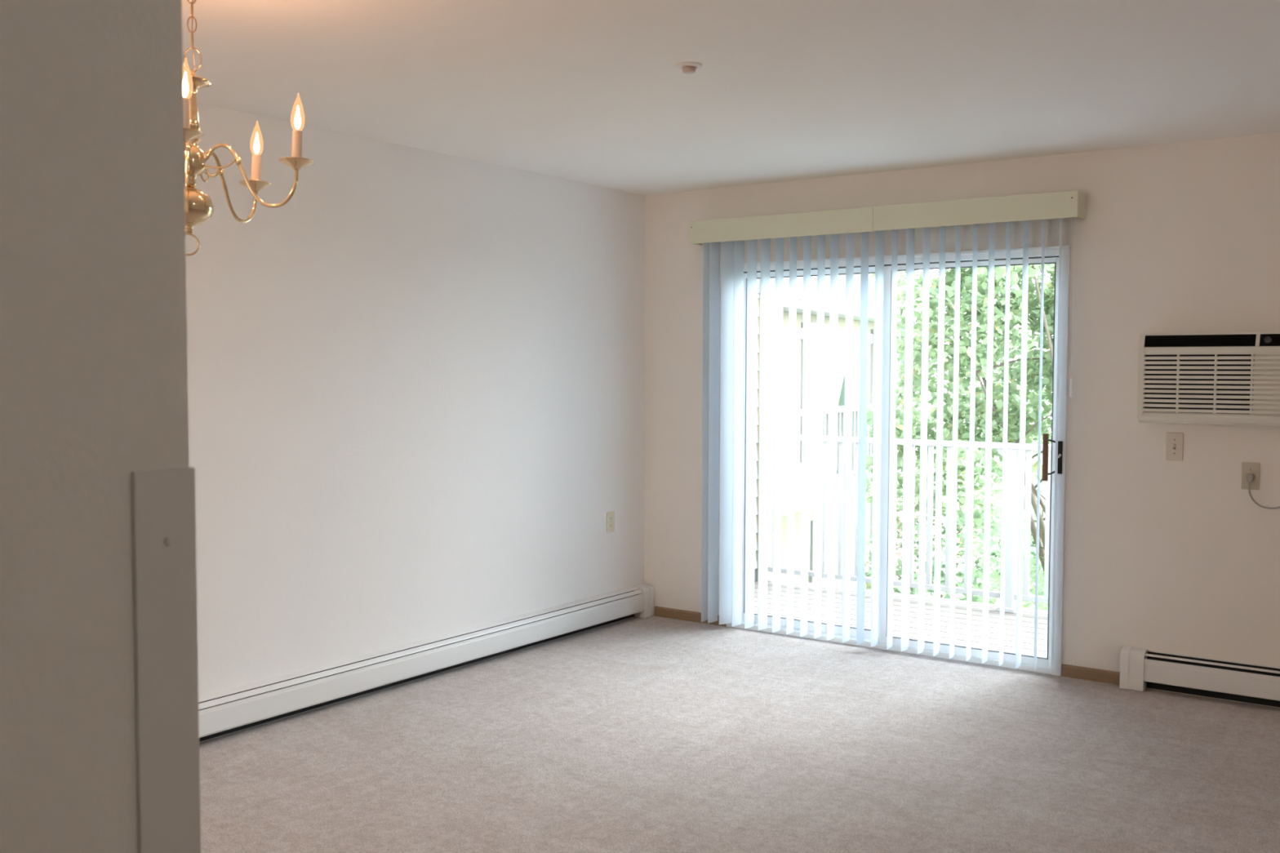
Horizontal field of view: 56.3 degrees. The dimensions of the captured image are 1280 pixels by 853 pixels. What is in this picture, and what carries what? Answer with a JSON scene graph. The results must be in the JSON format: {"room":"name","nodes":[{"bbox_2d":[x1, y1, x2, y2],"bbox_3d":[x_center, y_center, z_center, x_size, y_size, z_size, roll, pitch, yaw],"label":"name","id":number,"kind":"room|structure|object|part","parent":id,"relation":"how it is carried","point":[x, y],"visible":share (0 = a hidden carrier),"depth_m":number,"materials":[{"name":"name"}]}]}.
{"room":"empty living room","nodes":[
{"label":"empty living room","id":0,"kind":"room"},
{"bbox_2d":[0,0,189,852],"bbox_3d":[-1.542,0.208,0.240,0.120,2.440,3.200,2,3,35],"label":"wall","id":1,"kind":"structure","parent":0,"point":[94,365],"depth_m":1.39,"materials":[{"name":"paint"}]},
{"bbox_2d":[131,466,200,852],"bbox_3d":[-0.619,0.670,1.525,0.089,1.237,0.083,2,3,35],"label":"guard","id":2,"kind":"object","parent":1,"relation":"attached to","point":[164,509],"visible":0.91,"depth_m":1.48,"materials":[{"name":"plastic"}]},
{"bbox_2d":[185,102,644,742],"bbox_3d":[-2.294,0.031,3.820,0.150,2.440,8.180,2,3,35],"label":"wall","id":3,"kind":"structure","parent":0,"point":[416,376],"depth_m":5.39,"materials":[{"name":"paint"}]},
{"bbox_2d":[198,583,654,742],"bbox_3d":[-1.566,1.119,4.709,0.080,0.180,5.600,2,3,35],"label":"baseboard heater","id":4,"kind":"object","parent":3,"relation":"attached to","point":[234,709],"visible":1,"depth_m":5.39,"materials":[{"name":"white metal"}]},
{"bbox_2d":[606,511,614,533],"bbox_3d":[-0.164,0.537,6.721,0.008,0.116,0.070,2,3,35],"label":"wall outlet","id":5,"kind":"object","parent":3,"relation":"attached to","point":[610,515],"visible":1,"depth_m":6.72,"materials":[{"name":"beige plastic"}]},
{"bbox_2d":[182,0,1279,195],"bbox_3d":[-0.151,-1.203,2.150,5.500,0.200,8.330,2,3,35],"label":"ceiling","id":6,"kind":"structure","parent":0,"point":[588,91],"depth_m":4.07,"materials":[{"name":"white paint"}]},
{"bbox_2d":[182,0,314,255],"bbox_3d":[-1.123,-0.779,2.908,0.558,0.725,0.582,-2,3,-36],"label":"chandelier","id":7,"kind":"object","parent":6,"relation":"hanging from","point":[199,206],"visible":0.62,"depth_m":2.92,"materials":[{"name":"gold metal"}]},
{"bbox_3d":[-1.059,-0.620,2.789,0.013,0.149,0.242,-1,3,-17],"label":"arm","id":8,"kind":"part","parent":7,"relation":"part of","materials":[{"name":"gold metal"}]},
{"bbox_3d":[-1.020,-0.781,2.683,0.034,0.094,0.034,0,-2,35],"label":"flame bulb","id":9,"kind":"part","parent":7,"relation":"part of","materials":[{"name":"clear glass"}]},
{"bbox_3d":[-1.066,-0.656,2.815,0.016,0.028,0.016,0,-2,35],"label":"knob","id":10,"kind":"part","parent":7,"relation":"part of","materials":[{"name":"gold metal"}]},
{"bbox_3d":[-1.023,-0.649,2.679,0.085,0.023,0.085,0,-2,35],"label":"drip dish","id":11,"kind":"part","parent":7,"relation":"part of","materials":[{"name":"gold metal"}]},
{"bbox_3d":[-1.066,-0.650,3.043,0.016,0.028,0.016,0,-2,35],"label":"knob","id":12,"kind":"part","parent":7,"relation":"part of","materials":[{"name":"gold metal"}]},
{"bbox_3d":[-1.057,-0.613,3.070,0.011,0.167,0.238,1,3,18],"label":"arm","id":13,"kind":"part","parent":7,"relation":"part of","materials":[{"name":"gold metal"}]},
{"bbox_3d":[-0.983,-0.652,2.929,0.016,0.028,0.016,0,-2,35],"label":"knob","id":14,"kind":"part","parent":7,"relation":"part of","materials":[{"name":"gold metal"}]},
{"bbox_3d":[-0.956,-0.615,2.927,0.240,0.159,0.018,0,3,1],"label":"arm","id":15,"kind":"part","parent":7,"relation":"part of","materials":[{"name":"gold metal"}]},
{"bbox_3d":[-1.022,-0.635,3.178,0.085,0.023,0.085,0,-2,35],"label":"drip dish","id":16,"kind":"part","parent":7,"relation":"part of","materials":[{"name":"gold metal"}]},
{"bbox_3d":[-1.020,-0.768,3.181,0.034,0.094,0.034,0,-2,35],"label":"flame bulb","id":17,"kind":"part","parent":7,"relation":"part of","materials":[{"name":"clear glass"}]},
{"bbox_3d":[-0.841,-0.639,2.928,0.085,0.023,0.085,0,-2,35],"label":"drip dish","id":18,"kind":"part","parent":7,"relation":"part of","materials":[{"name":"gold metal"}]},
{"bbox_3d":[-0.839,-0.772,2.932,0.034,0.094,0.034,0,-2,35],"label":"flame bulb","id":19,"kind":"part","parent":7,"relation":"part of","materials":[{"name":"clear glass"}]},
{"bbox_2d":[675,62,702,73],"bbox_3d":[0.161,-1.177,3.934,0.086,0.024,0.086,2,3,35],"label":"sprinkler","id":20,"kind":"object","parent":6,"relation":"attached to","point":[686,67],"visible":1,"depth_m":3.92,"materials":[{"name":"white"}]},
{"bbox_2d":[199,615,1279,852],"bbox_3d":[-0.158,1.394,2.277,5.500,0.120,8.330,2,3,35],"label":"floor","id":21,"kind":"structure","parent":0,"point":[653,734],"depth_m":4.39,"materials":[{"name":"carpet"}]},
{"bbox_2d":[754,293,759,568],"bbox_3d":[0.347,0.015,7.896,0.135,2.048,1.520,2,3,35],"label":"wall","id":22,"kind":"structure","parent":0,"point":[757,295],"depth_m":8.47,"materials":[{"name":"grey"}]},
{"bbox_2d":[754,568,756,582],"bbox_3d":[0.341,1.198,7.956,0.128,0.319,1.520,2,3,35],"label":"trim","id":23,"kind":"structure","parent":22,"relation":"attached to","point":[755,570],"depth_m":8.52,"materials":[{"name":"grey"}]},
{"bbox_2d":[756,278,760,293],"bbox_3d":[0.346,-1.275,7.836,0.165,0.730,1.519,2,3,35],"label":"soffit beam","id":24,"kind":"structure","parent":22,"relation":"attached to","point":[758,281],"depth_m":8.40,"materials":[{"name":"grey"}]},
{"bbox_2d":[755,278,774,581],"bbox_3d":[0.837,-0.172,8.558,0.200,3.000,0.139,2,3,35],"label":"trim","id":25,"kind":"structure","parent":22,"relation":"attached to","point":[771,280],"depth_m":8.52,"materials":[{"name":"white"}]},
{"bbox_2d":[644,132,1279,707],"bbox_3d":[2.200,-0.041,5.537,5.200,2.440,0.180,2,3,35],"label":"wall","id":26,"kind":"structure","parent":0,"point":[1175,557],"depth_m":5.43,"materials":[{"name":"paint"}]},
{"bbox_2d":[654,606,726,626],"bbox_3d":[0.287,1.084,6.829,0.484,0.057,0.011,2,3,35],"label":"baseboard","id":27,"kind":"structure","parent":26,"relation":"attached to","point":[687,615],"depth_m":6.86,"materials":[{"name":"brown wood"}]},
{"bbox_2d":[688,190,1085,674],"bbox_3d":[1.155,0.009,6.091,2.086,2.221,0.127,2,3,35],"label":"vertical blind","id":28,"kind":"object","parent":26,"relation":"attached to","point":[732,233],"visible":1,"depth_m":6.14,"materials":[{"name":"plastic"}]},
{"bbox_3d":[1.990,-0.610,5.494,0.002,0.780,0.002,2,3,35],"label":"control cord","id":29,"kind":"part","parent":28,"relation":"part of","materials":[{"name":"white plastic"}]},
{"bbox_2d":[726,244,1070,675],"bbox_3d":[1.248,0.140,6.126,1.837,2.016,0.214,2,3,35],"label":"door","id":30,"kind":"structure","parent":26,"relation":"in","point":[1051,253],"depth_m":5.86,"materials":[{"name":"white plastic"}]},
{"bbox_3d":[0.932,0.132,6.420,0.879,1.939,0.036,2,3,35],"label":"fixed panel","id":31,"kind":"part","parent":30,"relation":"part of","materials":[{"name":"clear glass"}]},
{"bbox_3d":[1.605,0.163,5.888,0.885,1.933,0.036,2,3,35],"label":"sliding panel","id":32,"kind":"part","parent":30,"relation":"part of","materials":[{"name":"clear glass"}]},
{"bbox_3d":[1.885,0.143,5.556,0.024,0.220,0.020,2,3,35],"label":"handle","id":33,"kind":"part","parent":30,"relation":"part of","materials":[{"name":"brown wood"}]},
{"bbox_3d":[1.961,0.145,5.587,0.025,0.153,0.006,2,3,35],"label":"latch plate","id":34,"kind":"part","parent":30,"relation":"part of","materials":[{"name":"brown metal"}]},
{"bbox_2d":[1061,663,1119,684],"bbox_3d":[2.098,1.151,5.548,0.275,0.057,0.011,2,3,35],"label":"baseboard","id":35,"kind":"structure","parent":26,"relation":"attached to","point":[1068,671],"depth_m":5.55,"materials":[{"name":"brown wood"}]},
{"bbox_2d":[1165,432,1183,461],"bbox_3d":[2.370,0.089,5.301,0.070,0.124,0.018,2,3,35],"label":"light switch","id":36,"kind":"object","parent":26,"relation":"attached to","point":[1174,451],"visible":1,"depth_m":5.30,"materials":[{"name":"beige plastic"}]},
{"bbox_2d":[1119,645,1279,707],"bbox_3d":[3.172,1.130,4.744,2.400,0.180,0.080,2,3,35],"label":"baseboard heater","id":37,"kind":"object","parent":26,"relation":"attached to","point":[1140,669],"visible":1,"depth_m":5.24,"materials":[{"name":"white metal"}]},
{"bbox_3d":[3.198,1.127,4.695,2.300,0.102,0.009,2,3,35],"label":"panel","id":38,"kind":"part","parent":37,"relation":"part of","materials":[{"name":"white metal"}]},
{"bbox_2d":[1146,649,1279,668],"bbox_3d":[3.232,1.048,4.738,2.300,0.004,0.014,2,3,35],"label":"hood","id":39,"kind":"object","parent":37,"relation":"attached to","point":[1150,652],"depth_m":5.25,"materials":[{"name":"white metal"}]},
{"bbox_2d":[1137,331,1279,426],"bbox_3d":[2.502,-0.206,5.132,0.665,0.394,0.119,2,3,35],"label":"air conditioner","id":40,"kind":"object","parent":26,"relation":"attached to","point":[1206,378],"visible":1,"depth_m":5.11,"materials":[{"name":"white plastic"}]},
{"bbox_2d":[1145,333,1256,346],"bbox_3d":[2.412,-0.369,5.153,0.440,0.051,0.008,2,3,35],"label":"vent","id":41,"kind":"object","parent":40,"relation":"attached to","point":[1151,340],"depth_m":5.14,"materials":[{"name":"black plastic"}]},
{"bbox_2d":[1142,351,1279,415],"bbox_3d":[2.475,-0.184,5.096,0.621,0.264,0.021,2,3,35],"label":"grille","id":42,"kind":"object","parent":40,"relation":"attached to","point":[1174,383],"depth_m":5.11,"materials":[{"name":"white plastic"}]},
{"bbox_3d":[2.655,-0.174,4.973,0.185,0.252,0.026,2,3,35],"label":"solid louvre panel","id":43,"kind":"part","parent":40,"relation":"part of","materials":[{"name":"white plastic"}]},
{"bbox_3d":[2.616,-0.361,4.982,0.030,0.030,0.012,2,-12,35],"label":"control knob","id":44,"kind":"part","parent":40,"relation":"part of","materials":[{"name":"grey plastic"}]},
{"bbox_3d":[2.666,-0.359,4.961,0.166,0.051,0.028,2,3,35],"label":"control panel","id":45,"kind":"part","parent":40,"relation":"part of","materials":[{"name":"black plastic"}]},
{"bbox_2d":[1240,462,1259,489],"bbox_3d":[2.622,0.213,5.134,0.070,0.116,0.008,2,3,35],"label":"wall outlet","id":46,"kind":"object","parent":26,"relation":"attached to","point":[1246,468],"visible":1,"depth_m":5.13,"materials":[{"name":"beige plastic"}]},
{"bbox_2d":[1245,474,1279,509],"bbox_3d":[2.685,0.173,5.068,0.204,0.359,0.028,2,3,35],"label":"power cord","id":47,"kind":"object","parent":46,"relation":"attached to","point":[1249,477],"visible":1,"depth_m":5.11,"materials":[{"name":"grey plastic"}]},
{"label":"outside","id":48,"kind":"structure","parent":0,"visible":0},
{"bbox_2d":[924,422,1051,609],"bbox_3d":[26.654,2.484,44.759,120.000,0.300,87.800,2,3,35],"label":"ground","id":49,"kind":"structure","parent":48,"point":[1049,428],"depth_m":47.82,"materials":[{"name":"green plant"}]},
{"bbox_2d":[772,274,954,592],"bbox_3d":[0.125,-0.073,18.265,7.600,7.250,13.100,2,3,28],"label":"neighbouring house","id":50,"kind":"structure","parent":49,"relation":"on","point":[842,278],"depth_m":16.86,"materials":[{"name":"cream painted siding"},{"name":"white trim"},{"name":"glass"}]},
{"bbox_3d":[2.506,-0.496,17.019,0.049,1.930,1.060,2,3,28],"label":"window casing","id":51,"kind":"part","parent":50,"relation":"part of","materials":[{"name":"grey"}]},
{"bbox_3d":[2.687,2.434,17.515,0.049,2.230,1.060,2,3,28],"label":"window casing","id":52,"kind":"part","parent":50,"relation":"part of","materials":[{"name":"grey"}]},
{"bbox_2d":[781,328,905,492],"bbox_3d":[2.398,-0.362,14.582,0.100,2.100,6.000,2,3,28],"label":"balcony railing","id":53,"kind":"object","parent":50,"relation":"on","point":[855,407],"visible":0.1,"depth_m":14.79,"materials":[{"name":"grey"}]},
{"bbox_3d":[2.373,0.614,14.585,0.040,0.050,5.900,2,3,28],"label":"rail","id":54,"kind":"part","parent":53,"relation":"part of","materials":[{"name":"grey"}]},
{"bbox_3d":[2.376,-0.205,14.544,0.060,0.070,5.900,2,3,28],"label":"rail","id":55,"kind":"part","parent":53,"relation":"part of","materials":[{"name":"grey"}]},
{"bbox_3d":[3.798,-0.485,17.175,0.100,2.100,0.100,2,3,28],"label":"post","id":56,"kind":"part","parent":53,"relation":"part of","materials":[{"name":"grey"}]},
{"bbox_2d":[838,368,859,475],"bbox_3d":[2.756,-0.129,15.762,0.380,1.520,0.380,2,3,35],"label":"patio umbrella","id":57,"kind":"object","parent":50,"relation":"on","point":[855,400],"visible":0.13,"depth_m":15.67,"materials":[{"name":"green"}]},
{"bbox_3d":[4.023,-0.630,19.833,0.049,1.930,1.160,2,3,28],"label":"window casing","id":58,"kind":"part","parent":50,"relation":"part of","materials":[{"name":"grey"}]},
{"bbox_3d":[4.110,1.909,20.134,0.049,1.430,1.360,2,3,28],"label":"window casing","id":59,"kind":"part","parent":50,"relation":"part of","materials":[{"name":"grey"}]},
{"bbox_2d":[865,484,1035,608],"bbox_3d":[2.642,2.242,10.476,1.987,3.412,1.514,2,3,35],"label":"bush","id":60,"kind":"object","parent":49,"relation":"on","point":[995,548],"visible":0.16,"depth_m":10.45,"materials":[{"name":"green plant"}]},
{"bbox_2d":[853,263,1054,610],"bbox_3d":[4.297,0.137,11.283,4.262,7.551,4.012,2,3,35],"label":"maple tree","id":61,"kind":"object","parent":49,"relation":"on","point":[1016,271],"visible":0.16,"depth_m":11.14,"materials":[{"name":"green plant"}]},
{"bbox_2d":[932,473,1045,600],"bbox_3d":[6.440,2.360,14.293,7.783,3.367,2.880,2,4,39],"label":"hedge","id":62,"kind":"object","parent":49,"relation":"on","point":[1033,549],"visible":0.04,"depth_m":15.40,"materials":[{"name":"green plant"}]},
{"bbox_3d":[2.358,1.332,6.612,4.700,0.194,1.630,2,3,35],"label":"trim","id":63,"kind":"structure","parent":0,"visible":0},
{"bbox_2d":[754,577,1048,657],"bbox_3d":[2.370,1.216,6.623,4.700,0.035,1.671,2,3,35],"label":"deck","id":64,"kind":"object","parent":63,"relation":"on","point":[1028,614],"visible":0.02,"depth_m":7.29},
{"bbox_2d":[767,433,1051,613],"bbox_3d":[2.735,0.646,7.157,4.555,1.052,0.110,2,3,35],"label":"deck railing","id":65,"kind":"object","parent":64,"relation":"on","point":[1013,449],"visible":0.28,"depth_m":7.67,"materials":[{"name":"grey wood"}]},
{"bbox_3d":[2.738,1.077,7.183,4.555,0.034,0.040,2,3,35],"label":"rail","id":66,"kind":"part","parent":65,"relation":"part of","materials":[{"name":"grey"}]},
{"bbox_3d":[2.740,0.139,7.138,4.555,0.037,0.060,2,3,35],"label":"rail","id":67,"kind":"part","parent":65,"relation":"part of","materials":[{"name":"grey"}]},
{"bbox_3d":[2.307,1.142,7.483,0.110,0.028,0.110,2,3,35],"label":"post","id":68,"kind":"part","parent":65,"relation":"part of","materials":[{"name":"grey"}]},
{"bbox_3d":[2.308,0.649,7.459,0.076,1.014,0.076,2,3,35],"label":"post","id":69,"kind":"part","parent":65,"relation":"part of","materials":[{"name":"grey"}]}
]}

